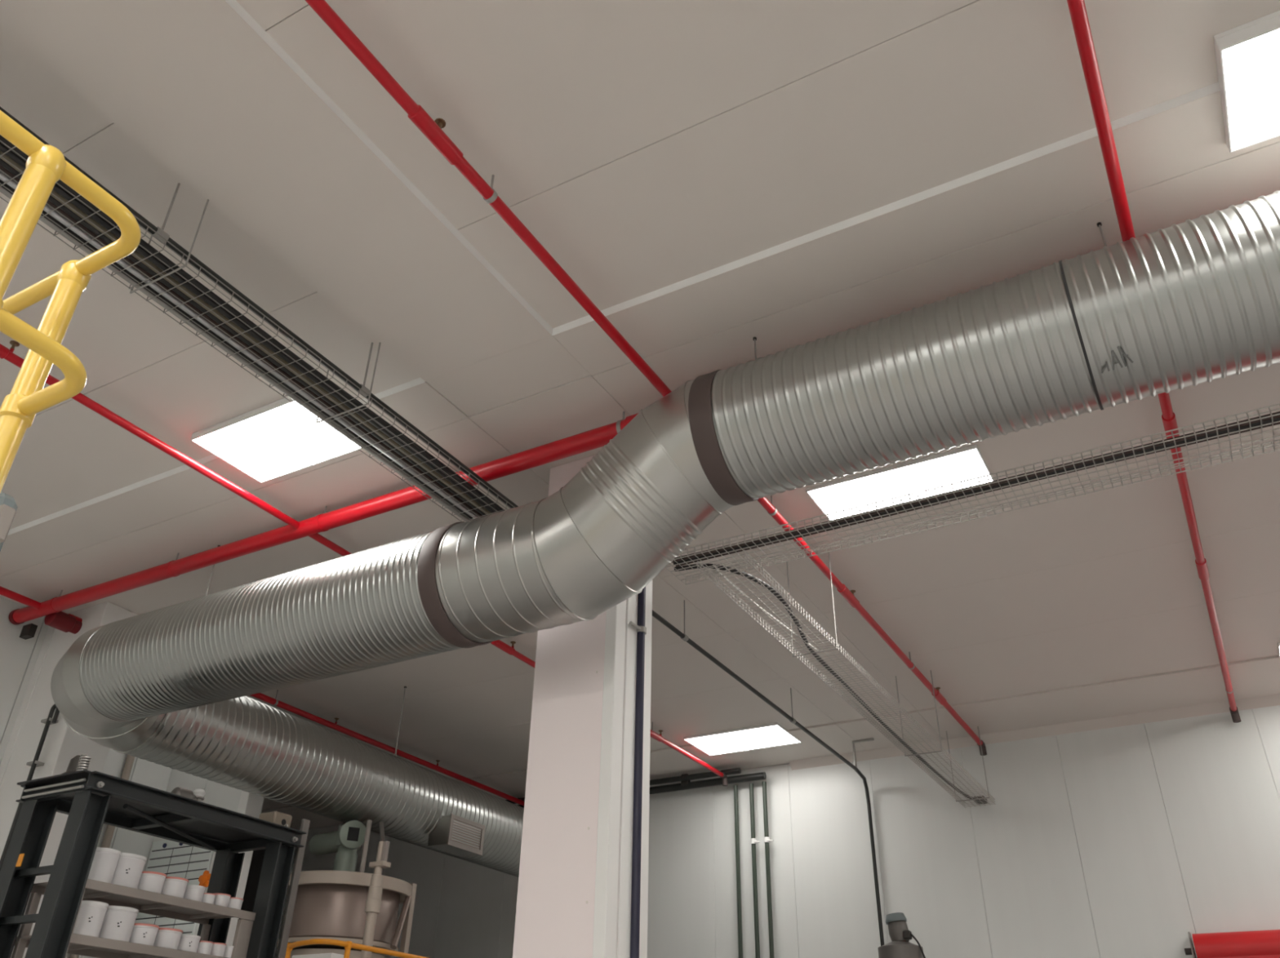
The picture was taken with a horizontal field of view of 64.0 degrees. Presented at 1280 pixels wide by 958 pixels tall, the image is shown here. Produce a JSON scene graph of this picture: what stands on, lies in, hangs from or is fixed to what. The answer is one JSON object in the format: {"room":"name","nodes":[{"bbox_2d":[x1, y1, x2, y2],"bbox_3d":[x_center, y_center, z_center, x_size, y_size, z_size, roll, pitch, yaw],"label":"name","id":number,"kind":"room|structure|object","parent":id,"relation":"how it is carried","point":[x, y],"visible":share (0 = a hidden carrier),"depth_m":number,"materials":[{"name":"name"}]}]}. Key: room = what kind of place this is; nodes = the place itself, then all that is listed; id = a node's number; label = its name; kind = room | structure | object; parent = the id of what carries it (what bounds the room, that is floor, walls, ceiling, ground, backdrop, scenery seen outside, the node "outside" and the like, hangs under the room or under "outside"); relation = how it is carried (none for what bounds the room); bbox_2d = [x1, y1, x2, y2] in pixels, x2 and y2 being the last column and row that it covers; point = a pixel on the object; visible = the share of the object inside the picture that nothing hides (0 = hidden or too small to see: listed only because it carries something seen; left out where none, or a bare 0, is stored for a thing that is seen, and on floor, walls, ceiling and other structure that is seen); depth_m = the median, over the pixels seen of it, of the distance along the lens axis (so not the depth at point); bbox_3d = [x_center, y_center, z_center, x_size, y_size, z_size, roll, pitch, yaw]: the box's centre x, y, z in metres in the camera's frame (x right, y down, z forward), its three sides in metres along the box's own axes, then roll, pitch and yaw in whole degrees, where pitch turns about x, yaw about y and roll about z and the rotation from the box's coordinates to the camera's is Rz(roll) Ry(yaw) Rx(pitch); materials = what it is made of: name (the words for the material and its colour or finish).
{"room":"industrial hall","nodes":[
{"label":"industrial hall","id":0,"kind":"room"},
{"bbox_2d":[0,601,137,957],"bbox_3d":[-5.027,3.574,8.019,0.780,5.400,0.440,-16,-36,25],"label":"wall pillar","id":1,"kind":"structure","parent":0,"point":[61,744],"depth_m":8.67,"materials":[{"name":"white paint"}]},
{"bbox_2d":[0,704,59,871],"bbox_3d":[-4.971,3.803,7.491,0.197,4.457,0.087,-16,-36,25],"label":"conduit","id":2,"kind":"object","parent":1,"relation":"attached to","point":[49,721],"visible":0.82,"depth_m":8.40,"materials":[{"name":"metal"}]},
{"bbox_2d":[0,596,262,957],"bbox_3d":[-7.852,1.377,4.680,0.200,5.500,14.420,-16,-36,25],"label":"wall","id":3,"kind":"structure","parent":0,"point":[19,656],"depth_m":9.16,"materials":[{"name":"white paint"}]},
{"bbox_2d":[69,754,134,957],"bbox_3d":[-4.870,4.096,8.835,0.070,5.380,0.070,-16,-36,25],"label":"pipe","id":4,"kind":"object","parent":3,"relation":"attached to","point":[129,762],"visible":0.04,"depth_m":9.37,"materials":[{"name":"metal"}]},
{"bbox_2d":[145,768,264,946],"bbox_3d":[-4.106,4.598,8.790,1.220,4.510,0.185,-16,-36,25],"label":"wall partition","id":5,"kind":"structure","parent":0,"point":[219,795],"depth_m":9.50,"materials":[{"name":"white paint"}]},
{"bbox_2d":[134,840,213,935],"bbox_3d":[-4.260,3.758,9.301,0.870,0.970,0.026,-16,-36,25],"label":"board","id":6,"kind":"object","parent":5,"relation":"attached to","point":[169,858],"visible":0.38,"depth_m":9.37,"materials":[{"name":"white plastic"}]},
{"bbox_2d":[198,871,210,887],"bbox_3d":[-3.806,3.544,9.051,0.151,0.146,0.150,-16,-36,25],"label":"handle","id":7,"kind":"object","parent":5,"relation":"attached to","point":[204,880],"visible":0.85,"depth_m":8.99,"materials":[{"name":"plastic"}]},
{"bbox_2d":[239,846,289,920],"bbox_3d":[-7.965,5.800,11.803,0.200,5.500,9.100,-16,-36,25],"label":"wall","id":8,"kind":"structure","parent":0,"point":[251,890],"depth_m":15.60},
{"bbox_2d":[0,0,1279,830],"bbox_3d":[-1.434,-1.382,5.247,20.700,0.270,19.400,-16,-36,25],"label":"ceiling","id":9,"kind":"structure","parent":0,"point":[647,146],"depth_m":5.50,"materials":[{"name":"paint"}]},
{"bbox_2d":[7,377,425,535],"bbox_3d":[-3.666,0.050,7.438,5.380,0.028,0.025,-16,-36,25],"label":"trim","id":10,"kind":"structure","parent":9,"relation":"attached to","point":[418,381],"depth_m":7.41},
{"bbox_2d":[0,140,515,521],"bbox_3d":[-3.500,-2.272,3.250,0.403,0.444,13.005,-16,-36,25],"label":"cable tray","id":11,"kind":"object","parent":9,"relation":"hanging from","point":[11,148],"visible":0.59,"depth_m":5.36,"materials":[{"name":"metal"}]},
{"bbox_2d":[0,186,470,521],"bbox_3d":[-3.640,-2.074,3.219,0.043,0.030,12.800,-16,-36,25],"label":"cable","id":12,"kind":"object","parent":11,"relation":"in","point":[2,190],"visible":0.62,"depth_m":5.55,"materials":[{"name":"rubber"}]},
{"bbox_2d":[0,179,472,520],"bbox_3d":[-3.612,-2.079,3.203,0.038,0.025,12.800,-16,-36,25],"label":"cable","id":13,"kind":"object","parent":11,"relation":"in","point":[8,187],"visible":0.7,"depth_m":5.33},
{"bbox_2d":[0,170,478,519],"bbox_3d":[-3.579,-2.094,3.190,0.038,0.036,12.800,-16,-36,25],"label":"cable","id":14,"kind":"object","parent":11,"relation":"in","point":[3,177],"visible":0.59,"depth_m":5.32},
{"bbox_2d":[0,164,482,517],"bbox_3d":[-3.544,-2.100,3.171,0.041,0.028,12.800,-16,-36,25],"label":"cable","id":15,"kind":"object","parent":11,"relation":"in","point":[2,168],"visible":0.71,"depth_m":5.46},
{"bbox_2d":[0,158,487,516],"bbox_3d":[-3.513,-2.111,3.156,0.046,0.032,12.800,-16,-36,25],"label":"cable","id":16,"kind":"object","parent":11,"relation":"in","point":[2,163],"visible":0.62,"depth_m":5.24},
{"bbox_2d":[0,151,492,515],"bbox_3d":[-3.482,-2.119,3.141,0.042,0.030,12.800,-16,-36,25],"label":"cable","id":17,"kind":"object","parent":11,"relation":"in","point":[5,156],"visible":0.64,"depth_m":5.31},
{"bbox_2d":[0,142,495,513],"bbox_3d":[-3.449,-2.130,3.125,0.048,0.034,12.800,-16,-36,25],"label":"cable","id":18,"kind":"object","parent":11,"relation":"in","point":[11,154],"visible":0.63,"depth_m":5.14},
{"bbox_2d":[0,134,502,512],"bbox_3d":[-3.417,-2.138,3.109,0.046,0.032,12.800,-16,-36,25],"label":"cable","id":19,"kind":"object","parent":11,"relation":"in","point":[142,242],"visible":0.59,"depth_m":5.28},
{"bbox_2d":[299,357,505,511],"bbox_3d":[-3.437,-2.158,3.136,0.059,0.024,12.800,-16,-36,25],"label":"cable","id":20,"kind":"object","parent":11,"relation":"in","point":[371,411],"visible":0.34,"depth_m":6.31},
{"bbox_2d":[0,586,524,806],"bbox_3d":[-6.221,0.114,7.440,0.080,0.179,18.700,-16,-36,25],"label":"pipe","id":21,"kind":"object","parent":9,"relation":"hanging from","point":[4,592],"visible":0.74,"depth_m":11.68,"materials":[{"name":"red metal"}]},
{"bbox_2d":[191,396,360,483],"bbox_3d":[-2.326,-0.281,6.821,1.200,0.064,0.620,-16,-36,25],"label":"panel light","id":22,"kind":"object","parent":9,"relation":"attached to","point":[276,439],"visible":0.66,"depth_m":6.84,"materials":[{"name":"white plastic"}]},
{"bbox_2d":[8,411,638,639],"bbox_3d":[1.547,-0.554,5.960,15.930,0.310,0.834,-16,-36,25],"label":"pipe","id":23,"kind":"object","parent":9,"relation":"hanging from","point":[597,437],"visible":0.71,"depth_m":7.60,"materials":[{"name":"red metal"}]},
{"bbox_2d":[0,340,728,786],"bbox_3d":[-3.525,-0.608,6.114,0.070,0.250,18.734,-16,-36,25],"label":"pipe","id":24,"kind":"object","parent":9,"relation":"hanging from","point":[5,353],"visible":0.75,"depth_m":7.02,"materials":[{"name":"red metal"}]},
{"bbox_2d":[224,0,552,335],"bbox_3d":[-3.131,-3.335,1.970,0.020,0.028,10.690,-16,-36,25],"label":"trim","id":25,"kind":"structure","parent":9,"relation":"attached to","point":[233,4],"depth_m":4.80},
{"bbox_2d":[0,106,884,946],"bbox_3d":[-1.877,1.008,4.059,0.291,5.100,18.851,-16,-36,25],"label":"conduit","id":26,"kind":"object","parent":9,"relation":"hanging from","point":[683,637],"visible":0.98,"depth_m":5.97,"materials":[{"name":"metal"}]},
{"bbox_2d":[505,768,766,808],"bbox_3d":[-0.160,4.110,13.572,3.900,0.184,0.160,-16,-36,25],"label":"cable tray","id":27,"kind":"object","parent":9,"relation":"attached to","point":[685,784],"visible":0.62,"depth_m":13.09,"materials":[{"name":"black metal"}]},
{"bbox_2d":[305,0,986,755],"bbox_3d":[-0.727,-1.365,4.794,0.074,0.250,18.846,-16,-36,25],"label":"pipe","id":28,"kind":"object","parent":9,"relation":"hanging from","point":[431,129],"visible":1,"depth_m":4.99,"materials":[{"name":"red metal"}]},
{"bbox_2d":[50,191,1279,877],"bbox_3d":[3.646,1.231,7.572,14.649,1.560,8.101,-16,-36,25],"label":"ventilation duct","id":29,"kind":"object","parent":9,"relation":"hanging from","point":[1193,302],"visible":0.9,"depth_m":5.42,"materials":[{"name":"silver metal"}]},
{"bbox_2d":[427,813,484,857],"bbox_3d":[-1.929,3.600,10.412,0.292,0.320,0.750,-16,-36,25],"label":"outlet","id":30,"kind":"object","parent":29,"relation":"attached to","point":[456,834],"depth_m":10.33,"materials":[{"name":"white plastic"}]},
{"bbox_2d":[683,722,801,755],"bbox_3d":[1.207,3.069,12.085,1.200,0.064,0.720,-16,-36,25],"label":"panel light","id":31,"kind":"object","parent":9,"relation":"attached to","point":[772,735],"visible":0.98,"depth_m":12.04,"materials":[{"name":"white plastic"}]},
{"bbox_2d":[697,550,995,808],"bbox_3d":[2.161,1.756,9.178,0.363,0.814,6.654,-16,-36,25],"label":"cable tray","id":32,"kind":"object","parent":9,"relation":"hanging from","point":[912,756],"visible":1,"depth_m":8.18,"materials":[{"name":"metal"}]},
{"bbox_2d":[715,569,817,651],"bbox_3d":[0.926,0.948,7.254,0.015,0.071,1.457,-19,-37,30],"label":"cable","id":33,"kind":"object","parent":32,"relation":"on","point":[726,580],"visible":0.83,"depth_m":7.21,"materials":[{"name":"plastic"}]},
{"bbox_2d":[674,563,980,803],"bbox_3d":[2.039,2.070,9.027,0.501,0.085,6.509,-16,-36,25],"label":"cable","id":34,"kind":"object","parent":32,"relation":"in","point":[708,564],"visible":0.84,"depth_m":7.56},
{"bbox_2d":[973,795,987,804],"bbox_3d":[3.762,3.550,11.324,0.120,0.055,0.150,-16,-36,25],"label":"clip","id":35,"kind":"object","parent":32,"relation":"attached to","point":[981,796],"visible":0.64,"depth_m":11.28,"materials":[{"name":"grey metal"}]},
{"bbox_2d":[551,82,1220,335],"bbox_3d":[3.732,-2.041,3.804,9.755,0.028,0.025,-16,-36,25],"label":"trim","id":36,"kind":"structure","parent":9,"relation":"attached to","point":[1215,87],"depth_m":5.00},
{"bbox_2d":[805,444,995,520],"bbox_3d":[1.842,0.063,7.224,1.200,0.064,0.600,-16,-36,25],"label":"panel light","id":37,"kind":"object","parent":9,"relation":"attached to","point":[966,463],"visible":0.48,"depth_m":7.12,"materials":[{"name":"white plastic"}]},
{"bbox_2d":[665,403,1279,585],"bbox_3d":[4.472,-0.885,4.891,9.763,0.764,0.393,-16,-36,25],"label":"cable tray","id":38,"kind":"object","parent":9,"relation":"hanging from","point":[1204,427],"visible":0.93,"depth_m":5.87,"materials":[{"name":"metal"}]},
{"bbox_2d":[671,411,1279,563],"bbox_3d":[4.378,-0.651,4.607,9.600,0.027,0.045,-16,-36,25],"label":"cable","id":39,"kind":"object","parent":38,"relation":"in","point":[1278,412],"visible":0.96,"depth_m":5.77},
{"bbox_2d":[673,417,1279,564],"bbox_3d":[4.395,-0.636,4.633,9.600,0.028,0.048,-16,-36,25],"label":"cable","id":40,"kind":"object","parent":38,"relation":"in","point":[1277,419],"visible":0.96,"depth_m":5.76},
{"bbox_2d":[675,420,1279,567],"bbox_3d":[4.412,-0.616,4.656,9.600,0.019,0.036,-16,-36,25],"label":"cable","id":41,"kind":"object","parent":38,"relation":"in","point":[1278,423],"visible":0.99,"depth_m":5.92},
{"bbox_2d":[1066,0,1241,723],"bbox_3d":[1.507,-2.000,3.692,0.074,0.250,18.836,-16,-36,25],"label":"pipe","id":42,"kind":"object","parent":9,"relation":"hanging from","point":[1077,11],"visible":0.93,"depth_m":4.77,"materials":[{"name":"red metal"}]},
{"bbox_2d":[1213,10,1279,152],"bbox_3d":[3.031,-1.791,4.159,1.200,0.104,0.600,-16,-36,25],"label":"panel light","id":43,"kind":"object","parent":9,"relation":"attached to","point":[1247,55],"visible":1,"depth_m":4.30,"materials":[{"name":"white plastic"}]},
{"bbox_2d":[1277,643,1279,660],"bbox_3d":[6.525,1.505,9.375,1.200,0.064,0.600,-16,-36,25],"label":"panel light","id":44,"kind":"object","parent":9,"relation":"attached to","point":[1278,644],"visible":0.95,"depth_m":9.48,"materials":[{"name":"white plastic"}]},
{"bbox_2d":[274,705,1279,957],"bbox_3d":[3.244,5.452,10.836,20.700,5.500,0.200,-16,-36,25],"label":"wall","id":45,"kind":"structure","parent":0,"point":[1126,842],"depth_m":11.31,"materials":[{"name":"white paint"}]},
{"bbox_2d":[789,693,1279,770],"bbox_3d":[6.963,2.131,10.256,11.700,0.090,0.090,-16,-36,25],"label":"trim","id":46,"kind":"structure","parent":45,"relation":"attached to","point":[1271,700],"depth_m":11.37,"materials":[{"name":"paint"}]},
{"bbox_2d":[1184,929,1279,957],"bbox_3d":[6.583,5.290,8.275,3.300,3.200,0.380,-16,-36,25],"label":"roll","id":47,"kind":"object","parent":45,"relation":"attached to","point":[1258,944],"visible":1,"depth_m":9.45,"materials":[{"name":"metal"}]},
{"bbox_2d":[1208,955,1279,957],"bbox_3d":[6.577,5.315,8.107,3.100,2.980,0.030,-16,-36,25],"label":"curtain","id":48,"kind":"object","parent":47,"relation":"hanging from","point":[1209,956],"depth_m":9.39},
{"bbox_3d":[-1.540,3.344,2.311,20.700,0.100,19.400,-16,-36,25],"label":"floor","id":49,"kind":"structure","parent":0,"visible":0},
{"bbox_2d":[0,110,141,493],"bbox_3d":[-2.613,0.239,0.534,1.680,3.258,3.434,-16,-36,25],"label":"guardrail","id":50,"kind":"object","parent":49,"relation":"on","point":[46,164],"visible":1,"depth_m":2.10,"materials":[{"name":"yellow metal"}]},
{"bbox_2d":[0,297,3,311],"bbox_3d":[-1.213,-0.316,1.879,0.068,0.056,0.068,-16,-36,25],"label":"socket","id":51,"kind":"object","parent":50,"relation":"attached to","point":[1,298],"depth_m":1.89,"materials":[{"name":"yellow paint"}]},
{"bbox_2d":[0,493,17,551],"bbox_3d":[-1.250,0.105,1.892,0.256,0.120,0.048,-16,-36,25],"label":"switch box","id":52,"kind":"object","parent":50,"relation":"attached to","point":[8,507],"visible":1,"depth_m":1.84,"materials":[{"name":"grey plastic"}]},
{"bbox_2d":[0,393,36,428],"bbox_3d":[-1.311,-0.143,2.161,0.065,0.056,0.065,-16,-36,25],"label":"socket","id":53,"kind":"object","parent":50,"relation":"attached to","point":[12,409],"depth_m":2.13,"materials":[{"name":"yellow paint"}]},
{"bbox_2d":[11,879,255,957],"bbox_3d":[-3.221,3.922,5.997,0.472,2.743,1.375,-16,-36,25],"label":"shelving unit","id":54,"kind":"object","parent":49,"relation":"on","point":[146,902],"visible":0.77,"depth_m":6.57,"materials":[{"name":"grey metal"}]},
{"bbox_2d":[72,900,108,937],"bbox_3d":[-3.341,2.669,6.197,0.188,0.195,0.188,-16,-36,25],"label":"pot","id":55,"kind":"object","parent":54,"relation":"on","point":[91,914],"visible":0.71,"depth_m":6.15,"materials":[{"name":"white plastic"}]},
{"bbox_2d":[87,847,120,883],"bbox_3d":[-3.346,2.405,6.348,0.194,0.200,0.194,-16,-36,25],"label":"pot","id":56,"kind":"object","parent":54,"relation":"on","point":[104,862],"visible":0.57,"depth_m":6.30,"materials":[{"name":"white plastic"}]},
{"bbox_2d":[98,906,138,942],"bbox_3d":[-3.253,2.770,6.357,0.220,0.195,0.220,-16,-36,25],"label":"pot","id":57,"kind":"object","parent":54,"relation":"on","point":[118,922],"visible":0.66,"depth_m":6.29,"materials":[{"name":"white plastic"}]},
{"bbox_2d":[111,853,146,888],"bbox_3d":[-3.267,2.494,6.487,0.220,0.200,0.220,-16,-36,25],"label":"pot","id":58,"kind":"object","parent":54,"relation":"on","point":[129,868],"visible":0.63,"depth_m":6.43,"materials":[{"name":"white plastic"}]},
{"bbox_2d":[128,923,159,946],"bbox_3d":[-3.144,2.883,6.466,0.180,0.123,0.180,-16,-36,25],"label":"pot","id":59,"kind":"object","parent":54,"relation":"on","point":[142,933],"visible":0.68,"depth_m":6.42,"materials":[{"name":"white plastic"}]},
{"bbox_2d":[137,871,166,893],"bbox_3d":[-3.158,2.608,6.596,0.180,0.125,0.180,-16,-36,25],"label":"pot","id":60,"kind":"object","parent":54,"relation":"on","point":[153,882],"visible":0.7,"depth_m":6.54,"materials":[{"name":"white plastic"}]},
{"bbox_2d":[153,928,182,950],"bbox_3d":[-3.056,2.970,6.601,0.184,0.121,0.184,-16,-36,25],"label":"pot","id":61,"kind":"object","parent":54,"relation":"on","point":[167,938],"visible":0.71,"depth_m":6.55,"materials":[{"name":"white plastic"}]},
{"bbox_2d":[160,876,188,898],"bbox_3d":[-3.071,2.692,6.726,0.180,0.123,0.180,-16,-36,25],"label":"pot","id":62,"kind":"object","parent":54,"relation":"on","point":[175,886],"visible":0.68,"depth_m":6.67,"materials":[{"name":"white plastic"}]},
{"bbox_2d":[177,934,200,952],"bbox_3d":[-2.960,3.048,6.705,0.143,0.103,0.143,-16,-36,25],"label":"pot","id":63,"kind":"object","parent":54,"relation":"on","point":[188,943],"visible":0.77,"depth_m":6.66,"materials":[{"name":"white plastic"}]},
{"bbox_2d":[183,884,205,902],"bbox_3d":[-2.975,2.769,6.825,0.135,0.100,0.135,-16,-36,25],"label":"pot","id":64,"kind":"object","parent":54,"relation":"on","point":[193,892],"visible":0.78,"depth_m":6.79,"materials":[{"name":"white plastic"}]},
{"bbox_2d":[196,941,213,955],"bbox_3d":[-2.885,3.106,6.777,0.102,0.082,0.102,-16,-36,25],"label":"pot","id":65,"kind":"object","parent":54,"relation":"on","point":[204,947],"visible":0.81,"depth_m":6.75,"materials":[{"name":"white plastic"}]},
{"bbox_2d":[201,893,216,904],"bbox_3d":[-2.905,2.828,6.886,0.094,0.068,0.094,-16,-36,25],"label":"pot","id":66,"kind":"object","parent":54,"relation":"on","point":[207,898],"visible":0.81,"depth_m":6.86,"materials":[{"name":"white plastic"}]},
{"bbox_2d":[209,942,226,956],"bbox_3d":[-2.837,3.157,6.859,0.114,0.084,0.114,-16,-36,25],"label":"pot","id":67,"kind":"object","parent":54,"relation":"on","point":[218,949],"visible":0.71,"depth_m":6.83,"materials":[{"name":"white plastic"}]},
{"bbox_2d":[213,893,231,907],"bbox_3d":[-2.862,2.878,6.982,0.126,0.084,0.126,-16,-36,25],"label":"pot","id":68,"kind":"object","parent":54,"relation":"on","point":[221,900],"visible":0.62,"depth_m":6.94,"materials":[{"name":"white plastic"}]},
{"bbox_2d":[222,946,233,957],"bbox_3d":[-2.780,3.210,6.937,0.108,0.078,0.108,-16,-36,25],"label":"pot","id":69,"kind":"object","parent":54,"relation":"on","point":[228,949],"visible":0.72,"depth_m":6.90,"materials":[{"name":"white plastic"}]},
{"bbox_2d":[227,897,243,910],"bbox_3d":[-2.802,2.935,7.062,0.118,0.076,0.118,-16,-36,25],"label":"pot","id":70,"kind":"object","parent":54,"relation":"on","point":[234,903],"visible":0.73,"depth_m":7.03,"materials":[{"name":"white plastic"}]},
{"bbox_2d":[0,769,306,957],"bbox_3d":[-3.232,3.664,6.124,0.740,3.316,1.790,-16,-36,25],"label":"storage rack","id":71,"kind":"object","parent":49,"relation":"on","point":[91,800],"visible":1,"depth_m":6.45,"materials":[{"name":"metal"}]},
{"bbox_2d":[15,853,24,867],"bbox_3d":[-3.741,2.302,6.186,0.040,0.075,0.011,-16,-36,25],"label":"tag","id":72,"kind":"object","parent":71,"relation":"hanging from","point":[19,864],"visible":1,"depth_m":6.18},
{"bbox_2d":[61,754,91,774],"bbox_3d":[-3.607,1.883,6.603,0.254,0.200,0.180,-16,-36,25],"label":"machine","id":73,"kind":"object","parent":71,"relation":"on","point":[79,762],"visible":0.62,"depth_m":6.56,"materials":[{"name":"metal"}]},
{"bbox_2d":[170,787,205,801],"bbox_3d":[-3.136,2.132,6.893,0.124,0.170,0.472,-16,-36,25],"label":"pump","id":74,"kind":"object","parent":71,"relation":"on","point":[198,794],"visible":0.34,"depth_m":6.96,"materials":[{"name":"metal"}]},
{"bbox_2d":[258,811,292,827],"bbox_3d":[-2.695,2.558,7.558,0.192,0.165,0.170,-16,-36,25],"label":"block","id":75,"kind":"object","parent":71,"relation":"on","point":[275,817],"visible":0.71,"depth_m":7.53,"materials":[{"name":"metal"}]},
{"bbox_2d":[275,819,310,957],"bbox_3d":[-2.517,3.990,6.724,0.030,3.422,0.060,-16,-36,25],"label":"grey angle","id":76,"kind":"object","parent":49,"relation":"on","point":[294,883],"visible":1,"depth_m":7.34,"materials":[{"name":"metal"}]},
{"bbox_2d":[291,953,344,957],"bbox_3d":[-2.630,4.998,7.622,0.450,2.655,0.170,-16,-36,25],"label":"tall cabinet","id":77,"kind":"object","parent":49,"relation":"on","point":[323,955],"visible":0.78,"depth_m":8.22,"materials":[{"name":"white metal"}]},
{"bbox_2d":[276,820,417,957],"bbox_3d":[-2.617,4.984,8.757,1.610,3.876,1.264,-16,-36,25],"label":"tank","id":78,"kind":"object","parent":49,"relation":"on","point":[342,904],"visible":0.88,"depth_m":9.14,"materials":[{"name":"metal"}]},
{"bbox_2d":[284,938,429,957],"bbox_3d":[-2.124,5.308,8.169,0.629,2.725,2.340,-16,-36,25],"label":"handrail","id":79,"kind":"object","parent":49,"relation":"on","point":[348,945],"visible":0.98,"depth_m":8.12,"materials":[{"name":"metal"}]},
{"bbox_2d":[512,454,652,957],"bbox_3d":[-0.317,2.243,5.706,0.588,5.400,0.438,-16,-36,25],"label":"column","id":80,"kind":"structure","parent":49,"relation":"on","point":[575,886],"depth_m":5.79,"materials":[{"name":"paint"}]},
{"bbox_2d":[629,586,646,957],"bbox_3d":[-0.047,2.169,5.577,0.068,5.400,0.170,-16,-36,25],"label":"pipe","id":81,"kind":"object","parent":80,"relation":"attached to","point":[641,628],"visible":0.86,"depth_m":5.88,"materials":[{"name":"metal"}]},
{"bbox_2d":[733,785,742,957],"bbox_3d":[1.158,6.064,11.574,0.051,5.160,0.052,-16,-36,25],"label":"pipe","id":82,"kind":"object","parent":49,"relation":"on","point":[735,787],"visible":1,"depth_m":12.36,"materials":[{"name":"metal"}]},
{"bbox_2d":[749,783,759,957],"bbox_3d":[1.370,6.004,11.470,0.128,5.160,0.072,-16,-36,25],"label":"pipe","id":83,"kind":"object","parent":49,"relation":"on","point":[753,842],"visible":1,"depth_m":12.28,"materials":[{"name":"metal"}]},
{"bbox_2d":[762,782,773,957],"bbox_3d":[1.522,5.961,11.395,0.128,5.160,0.072,-16,-36,25],"label":"pipe","id":84,"kind":"object","parent":49,"relation":"on","point":[766,839],"visible":1,"depth_m":12.20,"materials":[{"name":"metal"}]},
{"bbox_2d":[877,912,925,957],"bbox_3d":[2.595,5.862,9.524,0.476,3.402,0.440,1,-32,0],"label":"gas cylinder","id":85,"kind":"object","parent":49,"relation":"on","point":[900,947],"visible":1,"depth_m":10.17,"materials":[{"name":"grey metal"}]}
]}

